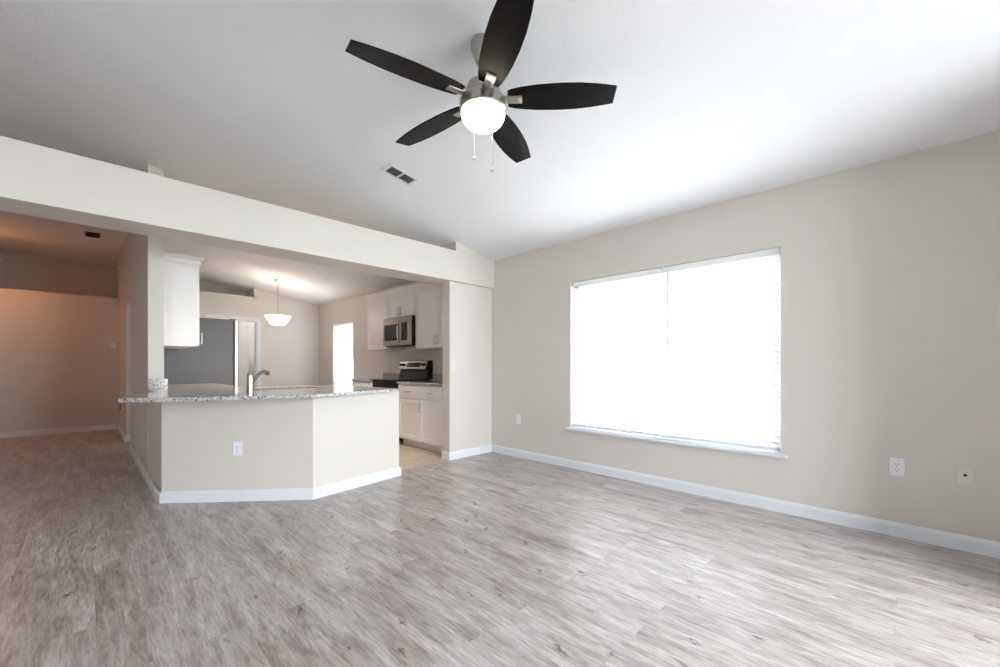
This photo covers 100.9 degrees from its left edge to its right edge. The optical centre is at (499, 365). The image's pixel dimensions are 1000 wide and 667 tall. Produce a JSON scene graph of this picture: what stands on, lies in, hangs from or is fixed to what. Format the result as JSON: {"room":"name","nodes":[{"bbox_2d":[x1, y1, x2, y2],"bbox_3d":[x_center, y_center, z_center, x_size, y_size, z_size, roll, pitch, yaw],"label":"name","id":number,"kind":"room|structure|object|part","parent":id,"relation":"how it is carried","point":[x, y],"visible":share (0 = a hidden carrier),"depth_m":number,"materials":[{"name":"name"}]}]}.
{"room":"living room","nodes":[
{"label":"living room","id":0,"kind":"room"},
{"bbox_2d":[0,252,118,431],"bbox_3d":[-7.699,-0.408,7.191,1.120,3.056,1.750,0,0,45],"label":"wall","id":1,"kind":"structure","parent":0,"point":[59,318],"depth_m":6.93,"materials":[{"name":"paint"}]},
{"bbox_2d":[0,424,117,437],"bbox_3d":[-7.338,1.074,6.749,0.016,0.092,1.598,0,0,45],"label":"baseboard","id":2,"kind":"structure","parent":1,"relation":"attached to","point":[108,426],"depth_m":6.79,"materials":[{"name":"white paint"}]},
{"bbox_2d":[110,342,115,347],"bbox_3d":[-6.810,-0.360,7.274,0.026,0.100,0.080,0,0,45],"label":"thermostat","id":3,"kind":"object","parent":1,"relation":"attached to","point":[112,344],"visible":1,"depth_m":7.26,"materials":[{"name":"white plastic"}]},
{"bbox_2d":[118,164,163,471],"bbox_3d":[-5.085,-0.408,5.743,4.930,3.056,0.120,0,0,45],"label":"wall partition","id":4,"kind":"structure","parent":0,"point":[141,257],"depth_m":4.49,"materials":[{"name":"paint"}]},
{"bbox_2d":[118,424,130,441],"bbox_3d":[-6.099,1.074,6.740,1.786,0.092,0.136,0,0,45],"label":"baseboard","id":5,"kind":"structure","parent":4,"relation":"attached to","point":[127,438],"depth_m":6.18,"materials":[{"name":"white paint"}]},
{"bbox_2d":[147,378,167,388],"bbox_3d":[-3.748,0.175,4.431,1.236,0.100,0.154,0,0,45],"label":"backsplash","id":6,"kind":"structure","parent":4,"relation":"attached to","point":[151,383],"depth_m":3.99,"materials":[{"name":"stone"}]},
{"bbox_2d":[164,252,203,348],"bbox_3d":[-3.664,-0.681,4.669,1.048,0.953,0.353,0,0,45],"label":"upper cabinet","id":7,"kind":"object","parent":4,"relation":"attached to","point":[181,271],"visible":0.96,"depth_m":4.31,"materials":[{"name":"white paint"}]},
{"bbox_3d":[-3.664,-1.119,4.669,1.048,0.078,0.353,0,0,45],"label":"crown molding","id":8,"kind":"part","parent":7,"relation":"part of","materials":[{"name":"white paint"}]},
{"bbox_3d":[-3.401,-0.657,4.591,0.477,0.885,0.020,0,0,45],"label":"door","id":9,"kind":"part","parent":7,"relation":"part of","materials":[{"name":"white paint"}]},
{"bbox_2d":[118,378,397,402],"bbox_3d":[-2.624,0.190,4.273,3.054,0.130,2.036,0,0,45],"label":"countertop","id":10,"kind":"structure","parent":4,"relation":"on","point":[159,390],"depth_m":3.51,"materials":[{"name":"stone"}]},
{"bbox_2d":[246,369,269,391],"bbox_3d":[-2.158,0.125,3.695,0.064,0.200,0.252,0,0,13],"label":"kitchen faucet","id":11,"kind":"object","parent":10,"relation":"on","point":[251,378],"visible":1,"depth_m":3.59,"materials":[{"name":"silver metal"}]},
{"bbox_3d":[-2.162,0.099,3.682,0.038,0.125,0.178,0,0,12],"label":"spout","id":12,"kind":"part","parent":11,"relation":"part of","materials":[{"name":"silver metal"}]},
{"bbox_2d":[254,388,303,390],"bbox_3d":[-2.149,0.346,4.109,0.372,0.218,0.692,0,0,35],"label":"sink","id":13,"kind":"object","parent":10,"relation":"in","point":[284,388],"visible":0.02,"depth_m":4.24,"materials":[{"name":"silver metal"}]},
{"bbox_2d":[239,322,253,374],"bbox_3d":[-5.809,-0.080,9.015,1.650,2.400,2.200,0,0,45],"label":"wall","id":14,"kind":"structure","parent":0,"point":[251,325],"depth_m":9.90,"materials":[{"name":"paint"}]},
{"bbox_2d":[0,136,493,288],"bbox_3d":[-1.947,-1.242,3.737,0.350,0.472,4.957,0,0,45],"label":"wall header","id":15,"kind":"structure","parent":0,"point":[36,180],"depth_m":3.18,"materials":[{"name":"paint"}]},
{"bbox_2d":[199,280,318,386],"bbox_3d":[-5.491,-0.398,8.492,0.700,3.035,3.207,0,0,45],"label":"wall","id":16,"kind":"structure","parent":0,"point":[289,351],"depth_m":8.79,"materials":[{"name":"paint"}]},
{"bbox_2d":[205,314,260,386],"bbox_3d":[-5.316,0.068,8.243,0.138,2.105,0.950,0,0,45],"label":"trim","id":17,"kind":"structure","parent":16,"relation":"attached to","point":[257,321],"depth_m":8.49,"materials":[{"name":"white paint"}]},
{"bbox_2d":[239,323,248,386],"bbox_3d":[-5.449,0.112,8.338,0.041,2.000,0.760,0,0,26],"label":"door","id":18,"kind":"structure","parent":16,"relation":"in","point":[243,327],"depth_m":8.57,"materials":[{"name":"white paint"}]},
{"bbox_2d":[148,391,398,491],"bbox_3d":[-2.171,0.688,3.786,2.360,0.865,0.757,0,0,-6],"label":"wall","id":19,"kind":"structure","parent":0,"point":[296,442],"depth_m":3.45,"materials":[{"name":"paint"}]},
{"bbox_2d":[233,441,241,455],"bbox_3d":[-2.173,0.685,3.417,0.072,0.116,0.009,0,0,-5],"label":"wall outlet","id":20,"kind":"object","parent":19,"relation":"attached to","point":[237,445],"visible":1,"depth_m":3.41,"materials":[{"name":"white plastic"}]},
{"bbox_2d":[129,444,400,502],"bbox_3d":[-3.120,1.074,4.179,4.023,0.092,1.371,0,0,17],"label":"baseboard","id":21,"kind":"structure","parent":19,"relation":"attached to","point":[329,489],"depth_m":3.44,"materials":[{"name":"white paint"}]},
{"bbox_2d":[443,281,491,451],"bbox_3d":[-0.403,0.052,5.205,0.140,2.136,0.697,0,0,45],"label":"wall","id":22,"kind":"structure","parent":0,"point":[467,309],"depth_m":5.11,"materials":[{"name":"paint"}]},
{"bbox_2d":[450,361,454,370],"bbox_3d":[-0.568,0.005,4.934,0.008,0.116,0.072,0,0,45],"label":"light switch","id":23,"kind":"object","parent":22,"relation":"attached to","point":[452,363],"visible":1,"depth_m":4.93,"materials":[{"name":"white plastic"}]},
{"bbox_2d":[441,445,491,459],"bbox_3d":[-0.409,1.074,5.189,0.156,0.092,0.697,0,0,45],"label":"baseboard","id":24,"kind":"structure","parent":22,"relation":"attached to","point":[446,455],"depth_m":5.07,"materials":[{"name":"white paint"}]},
{"bbox_2d":[0,0,999,304],"bbox_3d":[-3.468,-1.906,2.859,13.850,1.126,8.667,0,0,45],"label":"ceiling","id":25,"kind":"structure","parent":0,"point":[715,101],"depth_m":2.69,"materials":[{"name":"paint"}]},
{"bbox_2d":[85,231,100,237],"bbox_3d":[-6.012,-1.931,6.094,0.294,0.010,0.164,0,0,45],"label":"ceiling vent","id":26,"kind":"object","parent":25,"relation":"in","point":[88,234],"visible":1,"depth_m":6.08,"materials":[{"name":"black metal"}]},
{"bbox_2d":[265,279,290,325],"bbox_3d":[-4.095,-1.159,7.617,0.434,0.872,0.434,0,0,45],"label":"pendant lamp","id":27,"kind":"object","parent":25,"relation":"hanging from","point":[277,320],"visible":1,"depth_m":7.50,"materials":[{"name":"white glass"}]},
{"bbox_3d":[-4.095,-0.834,7.617,0.434,0.162,0.434,0,0,45],"label":"lamp shade","id":28,"kind":"part","parent":27,"relation":"part of","materials":[{"name":"white glass"}]},
{"bbox_2d":[382,164,418,185],"bbox_3d":[-0.875,-1.671,3.624,0.159,0.056,0.276,0,0,45],"label":"ceiling vent","id":29,"kind":"object","parent":25,"relation":"in","point":[397,173],"visible":1,"depth_m":3.62,"materials":[{"name":"white metal"}]},
{"bbox_2d":[345,0,616,171],"bbox_3d":[-0.130,-1.430,2.256,1.339,0.668,1.366,0,0,45],"label":"ceiling fan","id":30,"kind":"object","parent":25,"relation":"hanging from","point":[482,109],"visible":1,"depth_m":2.15,"materials":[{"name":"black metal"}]},
{"bbox_3d":[-0.446,-1.444,2.015,0.570,0.040,0.169,0,0,-33],"label":"blade","id":31,"kind":"part","parent":30,"relation":"part of","materials":[{"name":"brown wood"}]},
{"bbox_3d":[-0.416,-1.444,2.508,0.577,0.040,0.181,0,0,45],"label":"blade","id":32,"kind":"part","parent":30,"relation":"part of","materials":[{"name":"brown wood"}]},
{"bbox_3d":[-0.092,-1.329,2.241,0.237,0.093,0.237,0,0,45],"label":"light globe","id":33,"kind":"part","parent":30,"relation":"part of","materials":[{"name":"white glass"}]},
{"bbox_3d":[-0.043,-1.250,2.336,0.002,0.269,0.002,0,0,45],"label":"pull chain","id":34,"kind":"part","parent":30,"relation":"part of","materials":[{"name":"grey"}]},
{"bbox_3d":[0.014,-1.444,1.835,0.169,0.040,0.570,0,0,-15],"label":"blade","id":35,"kind":"part","parent":30,"relation":"part of","materials":[{"name":"brown wood"}]},
{"bbox_3d":[0.061,-1.444,2.632,0.169,0.040,0.570,0,0,21],"label":"blade","id":36,"kind":"part","parent":30,"relation":"part of","materials":[{"name":"brown wood"}]},
{"bbox_3d":[0.327,-1.444,2.216,0.570,0.040,0.169,0,0,3],"label":"blade","id":37,"kind":"part","parent":30,"relation":"part of","materials":[{"name":"brown wood"}]},
{"bbox_2d":[0,429,999,666],"bbox_3d":[-3.471,1.150,2.855,13.850,0.060,8.657,0,0,45],"label":"floor","id":38,"kind":"structure","parent":0,"point":[490,559],"depth_m":2.18,"materials":[{"name":"grey wood"}]},
{"bbox_2d":[164,317,238,385],"bbox_3d":[-4.069,0.245,5.553,0.760,1.749,0.936,0,0,45],"label":"refrigerator","id":39,"kind":"object","parent":38,"relation":"on","point":[216,360],"visible":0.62,"depth_m":5.33,"materials":[{"name":"grey metal"}]},
{"bbox_3d":[-3.671,-0.090,5.683,0.376,1.060,0.048,0,0,45],"label":"door","id":40,"kind":"part","parent":39,"relation":"part of","materials":[{"name":"silver metal"}]},
{"bbox_2d":[352,381,372,386],"bbox_3d":[-2.031,0.689,6.844,0.670,0.862,0.659,0,0,45],"label":"base cabinet","id":41,"kind":"object","parent":38,"relation":"on","point":[354,383],"visible":0.07,"depth_m":6.59,"materials":[{"name":"white paint"}]},
{"bbox_2d":[349,373,399,381],"bbox_3d":[-2.039,0.189,6.865,0.710,0.132,0.642,0,0,45],"label":"countertop","id":42,"kind":"structure","parent":41,"relation":"on","point":[385,375],"depth_m":7.01,"materials":[{"name":"stone"}]},
{"bbox_2d":[370,360,432,440],"bbox_3d":[-1.537,0.495,6.319,0.762,1.150,0.681,0,0,45],"label":"range","id":43,"kind":"object","parent":38,"relation":"on","point":[410,370],"visible":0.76,"depth_m":6.30,"materials":[{"name":"black metal"}]},
{"bbox_2d":[370,378,427,380],"bbox_3d":[-1.547,0.208,6.309,0.762,0.013,0.550,0,0,45],"label":"cooktop","id":44,"kind":"object","parent":43,"relation":"in","point":[383,379],"depth_m":6.16,"materials":[{"name":"black glass"}]},
{"bbox_3d":[-1.375,-0.009,6.482,0.742,0.126,0.042,0,0,45],"label":"control panel","id":45,"kind":"part","parent":43,"relation":"part of","materials":[{"name":"silver metal"}]},
{"bbox_2d":[398,384,442,452],"bbox_3d":[-0.861,0.689,5.681,1.080,0.862,0.659,0,0,45],"label":"base cabinet","id":46,"kind":"object","parent":38,"relation":"on","point":[420,406],"visible":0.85,"depth_m":5.44,"materials":[{"name":"white paint"}]},
{"bbox_3d":[-1.248,0.355,5.667,0.526,0.170,0.020,0,0,45],"label":"drawer","id":47,"kind":"part","parent":46,"relation":"part of","materials":[{"name":"white paint"}]},
{"bbox_3d":[-1.248,0.730,5.667,0.526,0.550,0.020,0,0,45],"label":"door","id":48,"kind":"part","parent":46,"relation":"part of","materials":[{"name":"white paint"}]},
{"bbox_2d":[397,374,442,385],"bbox_3d":[-0.849,0.189,5.683,1.095,0.132,0.642,0,0,45],"label":"countertop","id":49,"kind":"structure","parent":46,"relation":"on","point":[437,380],"depth_m":5.73,"materials":[{"name":"stone"}]},
{"bbox_3d":[-0.885,0.355,5.306,0.486,0.170,0.020,0,0,45],"label":"drawer","id":50,"kind":"part","parent":46,"relation":"part of","materials":[{"name":"white paint"}]},
{"bbox_3d":[-0.871,0.730,5.292,0.526,0.550,0.020,0,0,45],"label":"door","id":51,"kind":"part","parent":46,"relation":"part of","materials":[{"name":"white paint"}]},
{"bbox_2d":[319,131,999,541],"bbox_3d":[-0.470,-0.125,5.876,13.850,2.490,0.160,0,0,45],"label":"wall","id":52,"kind":"structure","parent":0,"point":[890,268],"depth_m":2.91,"materials":[{"name":"paint"}]},
{"bbox_2d":[334,321,352,385],"bbox_3d":[-3.215,-0.209,8.557,0.907,1.374,0.054,0,0,45],"label":"window blind","id":53,"kind":"object","parent":52,"relation":"attached to","point":[344,331],"visible":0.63,"depth_m":8.57,"materials":[{"name":"plastic"}]},
{"bbox_3d":[-3.477,-0.199,8.781,0.002,1.334,0.002,0,0,45],"label":"ladder cord","id":54,"kind":"part","parent":53,"relation":"part of","materials":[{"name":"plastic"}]},
{"bbox_2d":[364,290,405,349],"bbox_3d":[-1.936,-0.735,6.954,0.758,0.930,0.369,0,0,45],"label":"upper cabinet","id":55,"kind":"object","parent":52,"relation":"attached to","point":[377,302],"visible":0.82,"depth_m":6.86,"materials":[{"name":"white paint"}]},
{"bbox_3d":[-1.936,-1.150,6.954,0.758,0.100,0.369,0,0,45],"label":"crown molding","id":56,"kind":"part","parent":55,"relation":"part of","materials":[{"name":"white paint"}]},
{"bbox_3d":[-2.034,-0.700,6.856,0.650,0.840,0.020,0,0,45],"label":"door","id":57,"kind":"part","parent":55,"relation":"part of","materials":[{"name":"white paint"}]},
{"bbox_2d":[383,373,399,377],"bbox_3d":[-1.820,0.173,7.085,0.710,0.100,0.021,0,0,45],"label":"backsplash","id":58,"kind":"structure","parent":52,"relation":"attached to","point":[385,375],"depth_m":7.12,"materials":[{"name":"stone"}]},
{"bbox_2d":[385,283,414,317],"bbox_3d":[-1.417,-0.973,6.439,0.835,0.455,0.369,0,0,45],"label":"upper cabinet","id":59,"kind":"object","parent":52,"relation":"attached to","point":[401,300],"visible":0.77,"depth_m":6.30,"materials":[{"name":"white paint"}]},
{"bbox_3d":[-1.648,-0.938,6.473,0.368,0.365,0.020,0,0,45],"label":"door","id":60,"kind":"part","parent":59,"relation":"part of","materials":[{"name":"white paint"}]},
{"bbox_2d":[383,315,414,347],"bbox_3d":[-1.460,-0.518,6.395,0.758,0.444,0.476,0,0,45],"label":"microwave","id":61,"kind":"object","parent":59,"relation":"attached to","point":[399,331],"visible":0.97,"depth_m":6.17,"materials":[{"name":"silver metal"}]},
{"bbox_3d":[-1.517,-0.515,6.163,0.068,0.328,0.024,0,0,-37],"label":"handle","id":62,"kind":"part","parent":61,"relation":"part of","materials":[{"name":"silver metal"}]},
{"bbox_3d":[-1.418,-0.510,6.106,0.155,0.270,0.005,0,0,45],"label":"control panel","id":63,"kind":"part","parent":61,"relation":"part of","materials":[{"name":"black glass"}]},
{"bbox_3d":[-1.417,-1.150,6.439,0.835,0.100,0.369,0,0,45],"label":"crown molding","id":64,"kind":"part","parent":59,"relation":"part of","materials":[{"name":"white paint"}]},
{"bbox_3d":[-1.382,-0.938,6.209,0.369,0.365,0.020,0,0,45],"label":"door","id":65,"kind":"part","parent":59,"relation":"part of","materials":[{"name":"white paint"}]},
{"bbox_2d":[414,282,442,348],"bbox_3d":[-0.759,-0.725,5.785,1.150,0.950,0.369,0,0,45],"label":"upper cabinet","id":66,"kind":"object","parent":52,"relation":"attached to","point":[428,297],"visible":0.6,"depth_m":5.84,"materials":[{"name":"white paint"}]},
{"bbox_3d":[-0.759,-1.150,5.785,1.150,0.100,0.369,0,0,45],"label":"crown molding","id":67,"kind":"part","parent":66,"relation":"part of","materials":[{"name":"white paint"}]},
{"bbox_3d":[-0.668,-0.690,5.499,0.526,0.860,0.020,0,0,45],"label":"door","id":68,"kind":"part","parent":66,"relation":"part of","materials":[{"name":"white paint"}]},
{"bbox_2d":[433,374,442,380],"bbox_3d":[-0.630,0.173,5.903,1.095,0.100,0.021,0,0,45],"label":"backsplash","id":69,"kind":"structure","parent":52,"relation":"attached to","point":[438,377],"depth_m":6.18,"materials":[{"name":"stone"}]},
{"bbox_2d":[516,414,520,423],"bbox_3d":[0.224,0.654,5.067,0.072,0.116,0.009,0,0,45],"label":"wall outlet","id":70,"kind":"object","parent":52,"relation":"attached to","point":[518,416],"visible":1,"depth_m":5.06,"materials":[{"name":"white plastic"}]},
{"bbox_2d":[565,249,787,458],"bbox_3d":[1.504,-0.106,3.888,2.028,1.617,0.198,0,0,45],"label":"window","id":71,"kind":"structure","parent":52,"relation":"in","point":[724,447],"depth_m":3.69,"materials":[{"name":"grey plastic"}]},
{"bbox_2d":[573,268,661,435],"bbox_3d":[1.155,-0.127,4.203,0.969,1.569,0.070,0,0,45],"label":"window blind","id":72,"kind":"object","parent":71,"relation":"attached to","point":[612,295],"visible":1,"depth_m":4.17,"materials":[{"name":"plastic"}]},
{"bbox_3d":[1.161,0.647,4.209,0.969,0.022,0.048,0,0,45],"label":"rail","id":73,"kind":"part","parent":72,"relation":"part of","materials":[{"name":"white paint"}]},
{"bbox_3d":[1.231,-0.117,4.249,0.953,1.505,0.050,0,0,45],"label":"sash","id":74,"kind":"part","parent":71,"relation":"part of","materials":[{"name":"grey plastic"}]},
{"bbox_3d":[1.481,0.690,3.865,2.028,0.024,0.133,0,0,45],"label":"sill","id":75,"kind":"part","parent":71,"relation":"part of","materials":[{"name":"white paint"}]},
{"bbox_2d":[662,248,779,450],"bbox_3d":[1.838,-0.127,3.524,0.922,1.569,0.070,0,0,45],"label":"window blind","id":76,"kind":"object","parent":71,"relation":"attached to","point":[710,281],"visible":1,"depth_m":3.48,"materials":[{"name":"plastic"}]},
{"bbox_3d":[1.844,0.647,3.530,0.922,0.022,0.048,0,0,45],"label":"rail","id":77,"kind":"part","parent":76,"relation":"part of","materials":[{"name":"white paint"}]},
{"bbox_3d":[2.075,-0.117,3.264,0.002,1.529,0.002,0,0,45],"label":"ladder cord","id":78,"kind":"part","parent":76,"relation":"part of","materials":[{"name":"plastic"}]},
{"bbox_3d":[1.901,-0.117,3.584,0.855,1.505,0.050,0,0,45],"label":"sash","id":79,"kind":"part","parent":71,"relation":"part of","materials":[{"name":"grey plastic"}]},
{"bbox_2d":[491,444,999,558],"bbox_3d":[1.492,1.074,3.803,4.525,0.092,0.016,0,0,45],"label":"baseboard","id":80,"kind":"structure","parent":52,"relation":"attached to","point":[974,545],"depth_m":3.09,"materials":[{"name":"white paint"}]},
{"bbox_2d":[889,457,904,476],"bbox_3d":[2.601,0.664,2.706,0.072,0.116,0.009,0,0,45],"label":"wall outlet","id":81,"kind":"object","parent":52,"relation":"attached to","point":[896,465],"visible":1,"depth_m":2.70,"materials":[{"name":"white plastic"}]},
{"bbox_2d":[956,465,973,485],"bbox_3d":[2.809,0.662,2.494,0.072,0.116,0.016,0,0,45],"label":"cable plate","id":82,"kind":"object","parent":52,"relation":"attached to","point":[964,474],"visible":1,"depth_m":2.49,"materials":[{"name":"white plastic"}]},
{"label":"outside","id":83,"kind":"structure","parent":0,"visible":0},
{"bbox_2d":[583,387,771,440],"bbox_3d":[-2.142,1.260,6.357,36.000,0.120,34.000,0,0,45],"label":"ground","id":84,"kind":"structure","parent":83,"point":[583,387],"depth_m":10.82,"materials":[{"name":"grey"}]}
]}

